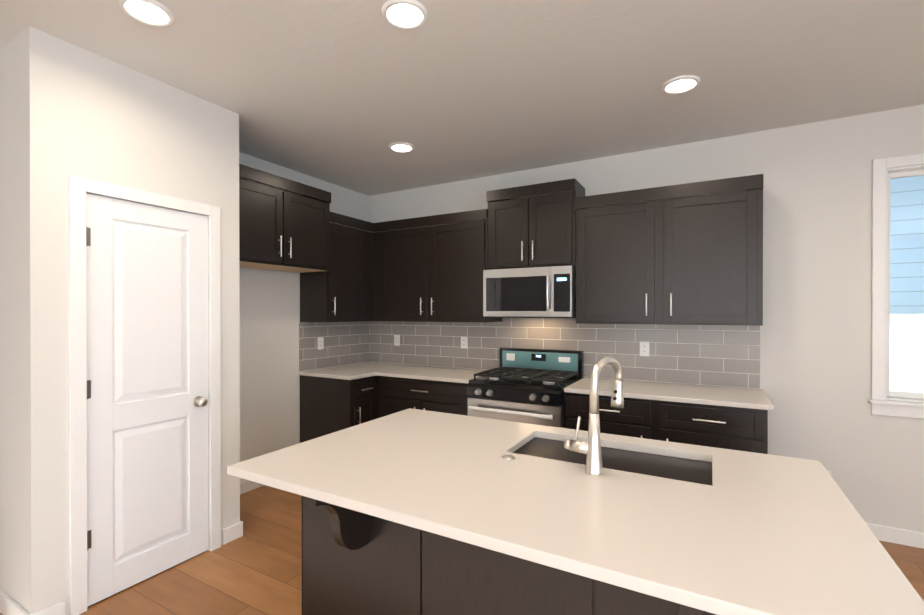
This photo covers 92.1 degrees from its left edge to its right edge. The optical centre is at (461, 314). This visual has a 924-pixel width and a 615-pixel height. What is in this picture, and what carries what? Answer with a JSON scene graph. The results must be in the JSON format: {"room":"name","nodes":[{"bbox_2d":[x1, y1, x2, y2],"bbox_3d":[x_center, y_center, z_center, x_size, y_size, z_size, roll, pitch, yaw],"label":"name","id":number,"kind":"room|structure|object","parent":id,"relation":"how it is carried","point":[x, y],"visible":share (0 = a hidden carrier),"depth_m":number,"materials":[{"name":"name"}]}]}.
{"room":"kitchen","nodes":[
{"label":"kitchen","id":0,"kind":"room"},
{"bbox_2d":[0,33,22,607],"bbox_3d":[-3.027,0.076,2.664,2.345,2.740,0.100,0,0,29],"label":"wall","id":1,"kind":"structure","parent":0,"point":[11,556],"depth_m":2.11,"materials":[{"name":"white paint"}]},
{"bbox_2d":[0,589,36,614],"bbox_3d":[-3.004,1.399,2.591,2.459,0.095,0.014,0,0,29],"label":"baseboard","id":2,"kind":"structure","parent":1,"relation":"attached to","point":[9,605],"depth_m":2.10,"materials":[{"name":"white paint"}]},
{"bbox_2d":[21,26,239,614],"bbox_3d":[-1.736,0.076,2.469,0.100,2.740,1.017,0,0,29],"label":"wall","id":3,"kind":"structure","parent":0,"point":[86,114],"depth_m":2.12,"materials":[{"name":"white paint"}]},
{"bbox_2d":[68,175,220,614],"bbox_3d":[-1.728,0.392,2.465,0.117,2.108,0.744,0,0,29],"label":"door frame","id":4,"kind":"structure","parent":3,"relation":"attached to","point":[79,188],"depth_m":2.16,"materials":[{"name":"white paint"}]},
{"bbox_2d":[86,193,207,606],"bbox_3d":[-1.684,0.422,2.433,0.103,2.032,0.622,0,0,29],"label":"pantry door","id":5,"kind":"structure","parent":3,"relation":"in","point":[147,375],"depth_m":2.41,"materials":[{"name":"white paint"}]},
{"bbox_2d":[223,521,242,539],"bbox_3d":[-1.695,1.397,3.029,0.599,0.095,0.036,0,0,29],"label":"baseboard","id":6,"kind":"structure","parent":3,"relation":"attached to","point":[235,531],"depth_m":2.85,"materials":[{"name":"white paint"}]},
{"bbox_2d":[239,152,368,481],"bbox_3d":[-1.584,0.071,4.036,0.120,2.740,2.068,0,0,29],"label":"wall","id":7,"kind":"structure","parent":0,"point":[269,307],"depth_m":3.83,"materials":[{"name":"white paint"}]},
{"bbox_2d":[240,480,263,494],"bbox_3d":[-1.733,1.395,3.634,0.017,0.095,1.013,0,0,29],"label":"baseboard","id":8,"kind":"structure","parent":7,"relation":"attached to","point":[245,486],"depth_m":3.61,"materials":[{"name":"white paint"}]},
{"bbox_2d":[239,164,330,272],"bbox_3d":[-1.542,-0.716,3.532,0.439,0.683,0.997,0,0,29],"label":"upper cabinet","id":9,"kind":"object","parent":7,"relation":"attached to","point":[280,229],"visible":0.71,"depth_m":3.45,"materials":[{"name":"brown wood"}]},
{"bbox_2d":[300,212,367,321],"bbox_3d":[-1.218,-0.420,4.208,0.348,0.980,0.488,0,0,29],"label":"upper cabinet","id":10,"kind":"object","parent":7,"relation":"attached to","point":[339,294],"depth_m":4.07,"materials":[{"name":"brown wood"}]},
{"bbox_2d":[299,321,370,371],"bbox_3d":[-1.264,0.298,4.480,0.008,0.456,0.930,0,0,29],"label":"tile backsplash","id":11,"kind":"structure","parent":7,"relation":"attached to","point":[345,343],"depth_m":4.44,"materials":[{"name":"grey tile"}]},
{"bbox_2d":[317,337,323,349],"bbox_3d":[-1.362,0.282,4.287,0.008,0.116,0.072,0,0,29],"label":"electrical outlet","id":12,"kind":"object","parent":11,"relation":"attached to","point":[320,341],"visible":1,"depth_m":4.28,"materials":[{"name":"white plastic"}]},
{"bbox_2d":[0,485,923,614],"bbox_3d":[-0.633,1.512,0.745,8.800,0.120,7.500,0,0,29],"label":"floor","id":13,"kind":"structure","parent":0,"point":[255,568],"depth_m":2.46,"materials":[{"name":"brown wood"}]},
{"bbox_2d":[300,375,469,442],"bbox_3d":[-0.559,0.999,4.106,1.602,0.883,0.949,0,0,29],"label":"base cabinet","id":14,"kind":"object","parent":13,"relation":"on","point":[329,405],"visible":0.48,"depth_m":3.90,"materials":[{"name":"brown wood"}]},
{"bbox_2d":[299,362,493,383],"bbox_3d":[-0.562,0.542,4.092,1.594,0.030,0.958,0,0,29],"label":"countertop","id":15,"kind":"structure","parent":14,"relation":"on","point":[370,369],"depth_m":4.02,"materials":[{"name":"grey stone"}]},
{"bbox_2d":[301,496,702,614],"bbox_3d":[0.241,1.008,1.602,1.742,0.883,1.038,0,0,29],"label":"kitchen island","id":16,"kind":"object","parent":13,"relation":"on","point":[353,564],"depth_m":1.50,"materials":[{"name":"brown wood"}]},
{"bbox_2d":[227,408,923,614],"bbox_3d":[0.238,0.550,1.596,1.840,0.030,1.088,0,0,29],"label":"island countertop","id":17,"kind":"structure","parent":16,"relation":"on","point":[764,534],"depth_m":1.23,"materials":[{"name":"beige stone"}]},
{"bbox_2d":[563,356,623,475],"bbox_3d":[0.473,0.342,1.594,0.173,0.386,0.233,0,0,29],"label":"faucet","id":18,"kind":"object","parent":17,"relation":"on","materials":[{"name":"silver metal"}]},
{"bbox_2d":[515,436,706,479],"bbox_3d":[0.560,0.669,1.716,0.737,0.233,0.377,0,0,29],"label":"sink","id":19,"kind":"object","parent":17,"relation":"in","point":[637,459],"depth_m":1.74,"materials":[{"name":"grey metal"}]},
{"bbox_2d":[467,347,583,427],"bbox_3d":[0.518,0.875,3.603,0.754,1.135,0.741,0,0,29],"label":"gas range","id":20,"kind":"object","parent":13,"relation":"on","point":[525,385],"visible":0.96,"depth_m":3.43,"materials":[{"name":"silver metal"}]},
{"bbox_2d":[565,392,767,453],"bbox_3d":[1.413,1.002,3.172,1.216,0.883,0.659,0,0,29],"label":"base cabinet","id":21,"kind":"object","parent":13,"relation":"on","point":[735,428],"visible":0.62,"depth_m":2.85,"materials":[{"name":"brown wood"}]},
{"bbox_2d":[564,377,774,410],"bbox_3d":[1.428,0.545,3.167,1.246,0.030,0.636,0,0,29],"label":"countertop","id":22,"kind":"structure","parent":21,"relation":"on","point":[750,398],"depth_m":3.01,"materials":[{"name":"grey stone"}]},
{"bbox_2d":[0,0,923,195],"bbox_3d":[-0.633,-1.348,0.735,8.800,0.120,7.500,0,0,29],"label":"ceiling","id":23,"kind":"structure","parent":0,"point":[344,93],"depth_m":2.36,"materials":[{"name":"white paint"}]},
{"bbox_2d":[118,0,173,26],"bbox_3d":[-1.339,-1.285,1.892,0.196,0.012,0.196,0,0,29],"label":"recessed light","id":24,"kind":"object","parent":23,"relation":"in","point":[153,13],"visible":0.96,"depth_m":1.89,"materials":[{"name":"white paint"}]},
{"bbox_2d":[389,142,413,152],"bbox_3d":[-0.469,-1.291,3.453,0.196,0.012,0.196,0,0,29],"label":"recessed light","id":25,"kind":"object","parent":23,"relation":"in","point":[401,147],"visible":0.96,"depth_m":3.44,"materials":[{"name":"white paint"}]},
{"bbox_2d":[382,0,427,29],"bbox_3d":[-0.245,-1.285,1.911,0.196,0.012,0.196,0,0,29],"label":"recessed light","id":26,"kind":"object","parent":23,"relation":"in","point":[406,14],"visible":0.98,"depth_m":1.90,"materials":[{"name":"white paint"}]},
{"bbox_2d":[662,75,699,93],"bbox_3d":[1.231,-1.288,2.505,0.196,0.012,0.196,0,0,29],"label":"recessed light","id":27,"kind":"object","parent":23,"relation":"in","point":[681,84],"visible":1,"depth_m":2.49,"materials":[{"name":"white paint"}]},
{"bbox_2d":[369,104,923,532],"bbox_3d":[1.878,0.073,3.370,6.816,2.740,0.140,0,0,29],"label":"wall","id":28,"kind":"structure","parent":0,"point":[815,352],"depth_m":3.00,"materials":[{"name":"white paint"}]},
{"bbox_2d":[372,209,501,321],"bbox_3d":[-0.266,-0.420,4.290,1.275,0.980,0.333,0,0,29],"label":"upper cabinet","id":29,"kind":"object","parent":28,"relation":"attached to","point":[429,272],"depth_m":4.11,"materials":[{"name":"brown wood"}]},
{"bbox_2d":[487,178,584,269],"bbox_3d":[0.617,-0.718,3.776,0.762,0.680,0.369,0,0,29],"label":"upper cabinet","id":30,"kind":"object","parent":28,"relation":"attached to","point":[532,230],"visible":0.98,"depth_m":3.63,"materials":[{"name":"brown wood"}]},
{"bbox_2d":[483,266,575,317],"bbox_3d":[0.594,-0.171,3.736,0.754,0.403,0.466,0,0,29],"label":"over-the-range microwave","id":31,"kind":"object","parent":30,"relation":"attached to","point":[541,292],"visible":0.98,"depth_m":3.56,"materials":[{"name":"silver metal"}]},
{"bbox_2d":[371,318,759,388],"bbox_3d":[0.541,0.379,4.031,3.598,0.696,0.008,0,0,29],"label":"tile backsplash","id":32,"kind":"structure","parent":28,"relation":"attached to","point":[721,355],"depth_m":3.68,"materials":[{"name":"grey tile"}]},
{"bbox_2d":[394,335,399,345],"bbox_3d":[-0.688,0.276,4.707,0.072,0.116,0.008,0,0,29],"label":"electrical outlet","id":33,"kind":"object","parent":32,"relation":"attached to","point":[396,340],"visible":1,"depth_m":4.70,"materials":[{"name":"white plastic"}]},
{"bbox_2d":[461,336,467,348],"bbox_3d":[0.021,0.275,4.312,0.072,0.116,0.008,0,0,29],"label":"electrical outlet","id":34,"kind":"object","parent":32,"relation":"attached to","point":[464,342],"visible":1,"depth_m":4.31,"materials":[{"name":"white plastic"}]},
{"bbox_2d":[640,341,649,355],"bbox_3d":[1.444,0.275,3.518,0.072,0.116,0.008,0,0,29],"label":"electrical outlet","id":35,"kind":"object","parent":32,"relation":"attached to","point":[644,348],"visible":1,"depth_m":3.52,"materials":[{"name":"white plastic"}]},
{"bbox_2d":[575,174,762,325],"bbox_3d":[1.484,-0.416,3.294,1.216,0.980,0.369,0,0,29],"label":"upper cabinet","id":36,"kind":"object","parent":28,"relation":"attached to","point":[694,259],"visible":1,"depth_m":3.13,"materials":[{"name":"brown wood"}]},
{"bbox_2d":[866,523,923,548],"bbox_3d":[3.408,1.399,2.432,2.925,0.095,0.017,0,0,29],"label":"baseboard","id":37,"kind":"structure","parent":28,"relation":"attached to","point":[882,533],"depth_m":2.80,"materials":[{"name":"white paint"}]},
{"bbox_2d":[868,153,923,418],"bbox_3d":[3.101,-0.173,2.641,1.058,1.631,0.150,0,0,29],"label":"window","id":38,"kind":"structure","parent":28,"relation":"in","point":[882,401],"depth_m":2.83,"materials":[{"name":"white paint"}]},
{"bbox_3d":[4.993,2.092,3.649,13.000,0.100,3.350,0,0,29],"label":"ground","id":39,"kind":"structure","parent":0,"visible":0},
{"bbox_2d":[890,314,923,392],"bbox_3d":[5.400,1.023,3.350,10.000,2.040,0.090,0,0,29],"label":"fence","id":40,"kind":"object","parent":39,"relation":"on","point":[908,360],"depth_m":4.07,"materials":[{"name":"white wood"}]},
{"bbox_2d":[890,175,923,313],"bbox_3d":[6.221,-1.262,4.814,10.000,6.600,0.100,0,0,29],"label":"siding","id":41,"kind":"object","parent":39,"relation":"on","point":[916,189],"depth_m":5.28,"materials":[{"name":"blue"}]}
]}

